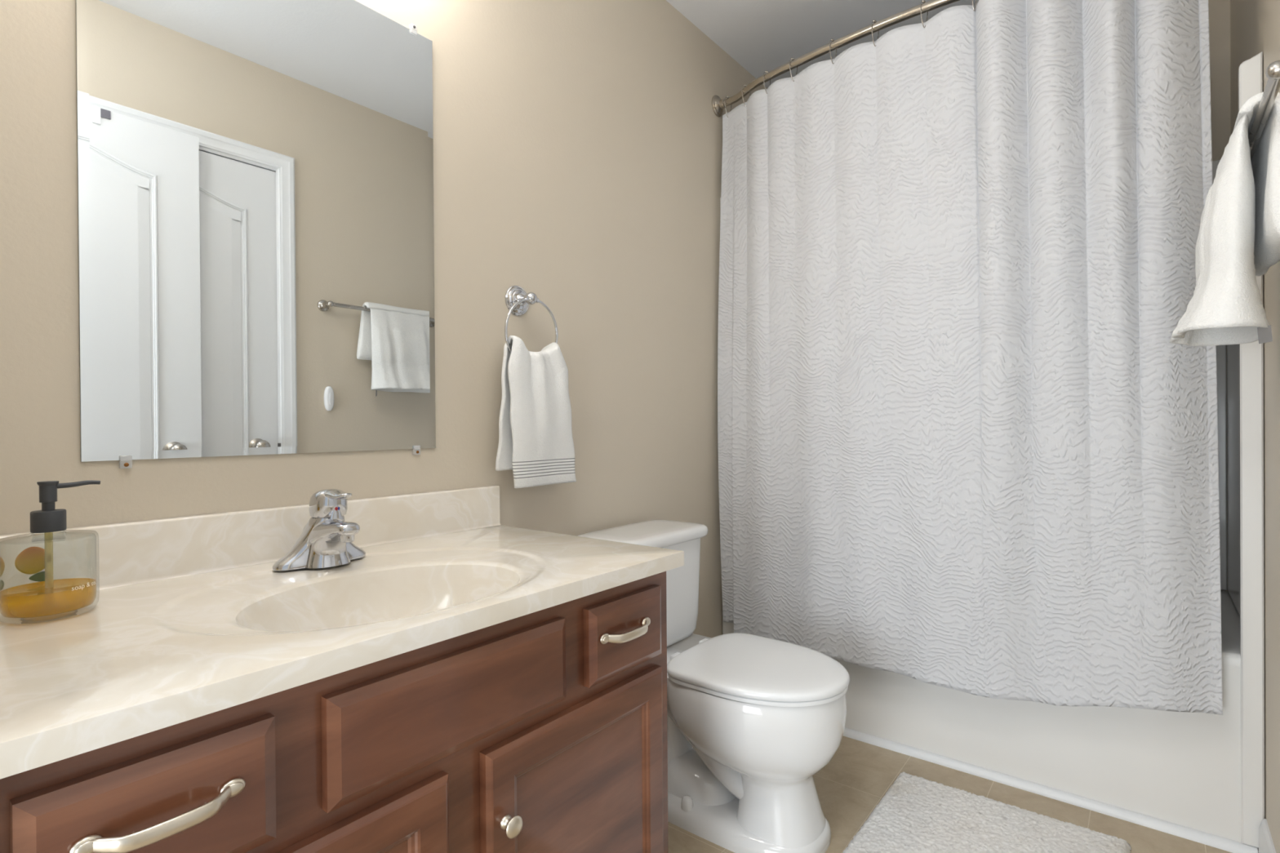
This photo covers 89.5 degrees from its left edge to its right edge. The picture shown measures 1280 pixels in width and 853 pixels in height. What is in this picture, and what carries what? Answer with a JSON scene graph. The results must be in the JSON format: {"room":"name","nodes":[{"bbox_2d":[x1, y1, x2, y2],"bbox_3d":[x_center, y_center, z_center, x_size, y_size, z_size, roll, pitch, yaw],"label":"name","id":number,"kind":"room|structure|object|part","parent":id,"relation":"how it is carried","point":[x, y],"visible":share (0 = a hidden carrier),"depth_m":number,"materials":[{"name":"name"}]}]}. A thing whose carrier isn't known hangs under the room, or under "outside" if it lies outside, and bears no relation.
{"room":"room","nodes":[
{"label":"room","id":0,"kind":"room"},
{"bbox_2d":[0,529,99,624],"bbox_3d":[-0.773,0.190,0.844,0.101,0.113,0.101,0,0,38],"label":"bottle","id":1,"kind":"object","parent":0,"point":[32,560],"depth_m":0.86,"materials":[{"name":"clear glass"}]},
{"bbox_2d":[0,0,767,638],"bbox_3d":[-0.147,-0.202,1.936,0.100,2.439,3.020,0,0,38],"label":"wall","id":2,"kind":"structure","parent":0,"point":[578,144],"depth_m":1.64,"materials":[{"name":"paint"}]},
{"bbox_2d":[119,455,132,468],"bbox_3d":[-0.805,0.056,1.010,0.011,0.020,0.015,0,0,38],"label":"mirror clip","id":3,"kind":"object","parent":2,"relation":"attached to","point":[126,461],"visible":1,"depth_m":1.01,"materials":[{"name":"clear plastic"}]},
{"bbox_2d":[0,485,500,605],"bbox_3d":[-0.650,0.210,1.195,0.023,0.123,0.977,0,0,38],"label":"backsplash","id":4,"kind":"structure","parent":2,"relation":"attached to","point":[139,552],"depth_m":1.09,"materials":[{"name":"stone"}]},
{"bbox_2d":[75,0,435,462],"bbox_3d":[-0.654,-0.405,1.209,0.005,0.912,0.613,0,0,38],"label":"wall mirror","id":5,"kind":"object","parent":2,"relation":"attached to","point":[255,177],"visible":1,"depth_m":1.16,"materials":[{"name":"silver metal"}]},
{"bbox_2d":[408,22,417,35],"bbox_3d":[-0.494,-0.866,1.408,0.011,0.020,0.015,0,0,38],"label":"mirror clip","id":6,"kind":"object","parent":2,"relation":"attached to","point":[412,27],"visible":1,"depth_m":1.40,"materials":[{"name":"clear plastic"}]},
{"bbox_2d":[412,445,420,454],"bbox_3d":[-0.488,0.052,1.411,0.011,0.020,0.015,0,0,38],"label":"mirror clip","id":7,"kind":"object","parent":2,"relation":"attached to","point":[416,451],"visible":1,"depth_m":1.41,"materials":[{"name":"clear plastic"}]},
{"bbox_2d":[504,284,558,353],"bbox_3d":[-0.284,-0.252,1.623,0.073,0.214,0.176,0,0,38],"label":"towel ring","id":8,"kind":"object","parent":2,"relation":"attached to","point":[517,301],"visible":0.9,"depth_m":1.62,"materials":[{"name":"silver metal"}]},
{"bbox_3d":[-0.295,-0.321,1.629,0.048,0.077,0.077,0,0,38],"label":"wall plate","id":9,"kind":"part","parent":8,"relation":"part of","materials":[{"name":"silver metal"}]},
{"bbox_3d":[-0.271,-0.319,1.605,0.031,0.031,0.040,0,0,38],"label":"ball post","id":10,"kind":"part","parent":8,"relation":"part of","materials":[{"name":"silver metal"}]},
{"bbox_2d":[711,0,959,116],"bbox_3d":[0.837,-1.198,1.917,1.473,0.076,0.168,0,0,38],"label":"shower rod","id":11,"kind":"object","parent":2,"relation":"attached to","point":[718,104],"visible":1,"depth_m":2.03,"materials":[{"name":"silver metal"}]},
{"bbox_2d":[724,96,731,117],"bbox_3d":[0.325,-1.178,2.380,0.033,0.078,0.008,-1,0,-41],"label":"curtain ring","id":12,"kind":"object","parent":11,"relation":"hanging from","point":[726,96],"visible":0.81,"depth_m":2.38,"materials":[{"name":"silver metal"}]},
{"bbox_2d":[741,84,751,106],"bbox_3d":[0.379,-1.178,2.300,0.033,0.078,0.008,0,0,-15],"label":"curtain ring","id":13,"kind":"object","parent":11,"relation":"hanging from","point":[744,85],"visible":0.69,"depth_m":2.30,"materials":[{"name":"silver metal"}]},
{"bbox_2d":[763,70,770,93],"bbox_3d":[0.435,-1.178,2.210,0.033,0.078,0.008,-1,0,-39],"label":"curtain ring","id":14,"kind":"object","parent":11,"relation":"hanging from","point":[766,71],"visible":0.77,"depth_m":2.20,"materials":[{"name":"silver metal"}]},
{"bbox_2d":[789,57,797,81],"bbox_3d":[0.507,-1.179,2.132,0.032,0.078,0.008,-1,0,-33],"label":"curtain ring","id":15,"kind":"object","parent":11,"relation":"hanging from","point":[792,58],"visible":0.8,"depth_m":2.13,"materials":[{"name":"silver metal"}]},
{"bbox_2d":[829,38,836,64],"bbox_3d":[0.607,-1.179,2.029,0.033,0.078,0.008,-1,0,-41],"label":"curtain ring","id":16,"kind":"object","parent":11,"relation":"hanging from","point":[832,39],"visible":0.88,"depth_m":2.02,"materials":[{"name":"silver metal"}]},
{"bbox_2d":[871,19,879,46],"bbox_3d":[0.705,-1.179,1.936,0.033,0.078,0.008,-1,0,-41],"label":"curtain ring","id":17,"kind":"object","parent":11,"relation":"hanging from","point":[873,20],"visible":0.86,"depth_m":1.93,"materials":[{"name":"silver metal"}]},
{"bbox_2d":[920,0,928,27],"bbox_3d":[0.813,-1.179,1.846,0.033,0.078,0.008,-1,0,-40],"label":"curtain ring","id":18,"kind":"object","parent":11,"relation":"hanging from","point":[922,1],"visible":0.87,"depth_m":1.84,"materials":[{"name":"silver metal"}]},
{"bbox_2d":[717,0,1222,715],"bbox_3d":[0.800,-0.210,1.917,1.383,1.902,0.158,0,0,38],"label":"shower curtain","id":19,"kind":"object","parent":11,"relation":"hanging from","point":[965,444],"visible":0.99,"depth_m":1.75,"materials":[{"name":"white fabric"}]},
{"bbox_2d":[495,335,576,488],"bbox_3d":[-0.254,-0.036,1.619,0.061,0.368,0.241,0,0,36],"label":"hand towel","id":20,"kind":"object","parent":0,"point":[535,439],"visible":1,"depth_m":1.59,"materials":[{"name":"white fabric"}]},
{"bbox_2d":[666,0,978,88],"bbox_3d":[0.040,-1.448,0.807,2.800,0.060,4.540,0,0,38],"label":"ceiling","id":21,"kind":"structure","parent":0,"point":[761,36],"depth_m":2.28,"materials":[{"name":"paint"}]},
{"bbox_2d":[667,735,1231,852],"bbox_3d":[0.058,1.051,0.818,2.800,0.060,4.540,0,0,38],"label":"floor","id":22,"kind":"structure","parent":0,"point":[859,775],"depth_m":1.75,"materials":[{"name":"tile"}]},
{"bbox_2d":[0,571,668,852],"bbox_3d":[-0.429,0.647,1.027,0.572,0.752,0.954,0,0,38],"label":"vanity cabinet","id":23,"kind":"object","parent":22,"relation":"on","point":[545,731],"visible":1,"depth_m":0.81,"materials":[{"name":"brown wood"}]},
{"bbox_3d":[-0.448,0.370,0.603,0.020,0.128,0.200,0,0,38],"label":"drawer","id":24,"kind":"part","parent":23,"relation":"part of","materials":[{"name":"brown wood"}]},
{"bbox_3d":[-0.430,0.359,0.589,0.028,0.019,0.135,0,0,38],"label":"handle","id":25,"kind":"part","parent":23,"relation":"part of","materials":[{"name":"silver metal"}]},
{"bbox_2d":[0,485,684,778],"bbox_3d":[-0.439,0.264,1.029,0.562,0.232,0.977,0,0,38],"label":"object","id":26,"kind":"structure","parent":23,"relation":"in","point":[192,618],"depth_m":0.94,"materials":[{"name":"stone"}]},
{"bbox_2d":[0,480,100,624],"bbox_3d":[-0.773,0.159,0.845,0.101,0.174,0.103,0,0,38],"label":"soap dispenser","id":27,"kind":"object","parent":26,"relation":"on","point":[32,560],"visible":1,"depth_m":0.84,"materials":[{"name":"clear glass"}]},
{"bbox_2d":[272,488,365,570],"bbox_3d":[-0.538,0.176,1.130,0.136,0.133,0.162,0,0,38],"label":"faucet","id":28,"kind":"object","parent":26,"relation":"on","point":[326,540],"visible":1,"depth_m":1.11,"materials":[{"name":"silver metal"}]},
{"bbox_3d":[-0.534,0.135,1.126,0.101,0.050,0.060,0,0,38],"label":"lever handle","id":29,"kind":"part","parent":28,"relation":"part of","materials":[{"name":"silver metal"}]},
{"bbox_2d":[235,564,519,631],"bbox_3d":[-0.373,0.316,0.979,0.319,0.128,0.416,0,0,38],"label":"basin","id":30,"kind":"object","parent":26,"relation":"in","point":[369,599],"depth_m":1.09,"materials":[{"name":"stone"}]},
{"bbox_3d":[-0.380,0.680,0.688,0.020,0.448,0.411,0,0,38],"label":"door","id":31,"kind":"part","parent":23,"relation":"part of","materials":[{"name":"brown wood"}]},
{"bbox_3d":[-0.236,0.367,0.871,0.020,0.128,0.376,0,0,38],"label":"false drawer","id":32,"kind":"part","parent":23,"relation":"part of","materials":[{"name":"brown wood"}]},
{"bbox_3d":[-0.181,0.559,0.905,0.024,0.029,0.029,0,0,38],"label":"knob","id":33,"kind":"part","parent":23,"relation":"part of","materials":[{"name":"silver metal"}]},
{"bbox_3d":[-0.088,0.677,1.058,0.020,0.448,0.411,0,0,38],"label":"door","id":34,"kind":"part","parent":23,"relation":"part of","materials":[{"name":"brown wood"}]},
{"bbox_3d":[-0.024,0.365,1.140,0.020,0.128,0.200,0,0,38],"label":"drawer","id":35,"kind":"part","parent":23,"relation":"part of","materials":[{"name":"brown wood"}]},
{"bbox_3d":[-0.016,0.354,1.113,0.028,0.019,0.135,0,0,38],"label":"handle","id":36,"kind":"part","parent":23,"relation":"part of","materials":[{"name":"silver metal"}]},
{"bbox_2d":[577,519,849,852],"bbox_3d":[0.201,0.654,1.710,0.695,0.722,0.402,0,0,38],"label":"toilet","id":37,"kind":"object","parent":22,"relation":"on","point":[752,719],"visible":0.8,"depth_m":1.55,"materials":[{"name":"white ceramic"}]},
{"bbox_3d":[0.013,0.312,1.856,0.222,0.037,0.402,0,0,38],"label":"tank lid","id":38,"kind":"part","parent":37,"relation":"part of","materials":[{"name":"white ceramic"}]},
{"bbox_3d":[0.010,0.478,1.859,0.197,0.293,0.366,0,0,38],"label":"tank","id":39,"kind":"part","parent":37,"relation":"part of","materials":[{"name":"white ceramic"}]},
{"bbox_3d":[0.310,0.621,1.630,0.417,0.012,0.364,0,0,38],"label":"seat","id":40,"kind":"part","parent":37,"relation":"part of","materials":[{"name":"white plastic"}]},
{"bbox_3d":[0.310,0.603,1.630,0.424,0.023,0.371,0,0,38],"label":"lid","id":41,"kind":"part","parent":37,"relation":"part of","materials":[{"name":"white plastic"}]},
{"bbox_2d":[842,772,1131,852],"bbox_3d":[0.701,1.003,1.379,0.544,0.020,0.872,0,0,38],"label":"bath mat","id":42,"kind":"object","parent":22,"relation":"on","point":[916,815],"visible":1,"depth_m":1.59,"materials":[{"name":"white fabric"}]},
{"bbox_2d":[720,52,1264,852],"bbox_3d":[1.107,0.069,2.253,1.472,1.876,0.770,0,0,38],"label":"bathtub","id":43,"kind":"object","parent":22,"relation":"on","point":[1200,771],"visible":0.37,"depth_m":1.67,"materials":[{"name":"white plastic"}]},
{"bbox_3d":[1.340,-0.166,2.550,1.448,1.404,0.012,0,0,38],"label":"panel","id":44,"kind":"part","parent":43,"relation":"part of","materials":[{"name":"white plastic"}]},
{"bbox_3d":[1.682,-0.165,1.804,0.011,1.404,0.732,0,0,38],"label":"panel","id":45,"kind":"part","parent":43,"relation":"part of","materials":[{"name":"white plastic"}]},
{"bbox_2d":[843,727,1257,852],"bbox_3d":[0.869,0.999,1.957,1.458,0.021,0.017,0,0,38],"label":"trim","id":46,"kind":"structure","parent":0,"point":[1194,835],"depth_m":1.74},
{"bbox_2d":[1208,0,1231,591],"bbox_3d":[1.375,-0.216,2.594,1.474,2.439,0.100,0,0,38],"label":"wall","id":47,"kind":"structure","parent":0,"point":[1219,10],"depth_m":2.11,"materials":[{"name":"paint"}]},
{"bbox_2d":[1230,0,1279,852],"bbox_3d":[1.088,-0.207,0.961,0.100,2.439,3.020,0,0,38],"label":"wall","id":48,"kind":"structure","parent":0,"point":[1255,24],"depth_m":1.43,"materials":[{"name":"paint"}]},
{"bbox_2d":[1248,60,1279,161],"bbox_3d":[1.133,-0.519,1.161,0.074,0.048,0.664,0,0,38],"label":"towel bar","id":49,"kind":"object","parent":48,"relation":"attached to","point":[1272,87],"visible":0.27,"depth_m":1.02,"materials":[{"name":"silver metal"}]},
{"bbox_2d":[1168,92,1279,346],"bbox_3d":[1.092,-0.345,1.201,0.164,0.410,0.371,0,0,38],"label":"bath towel","id":50,"kind":"object","parent":49,"relation":"hanging from","point":[1238,240],"visible":0.96,"depth_m":1.09,"materials":[{"name":"white fabric"}]},
{"bbox_3d":[0.942,-0.516,0.919,0.074,0.048,0.048,0,0,38],"label":"post","id":51,"kind":"part","parent":49,"relation":"part of","materials":[{"name":"silver metal"}]},
{"bbox_2d":[1258,818,1275,852],"bbox_3d":[1.177,0.961,1.159,0.013,0.100,0.862,0,0,38],"label":"baseboard","id":52,"kind":"structure","parent":48,"relation":"attached to","point":[1266,845],"depth_m":1.45,"materials":[{"name":"white wood"}]}
]}

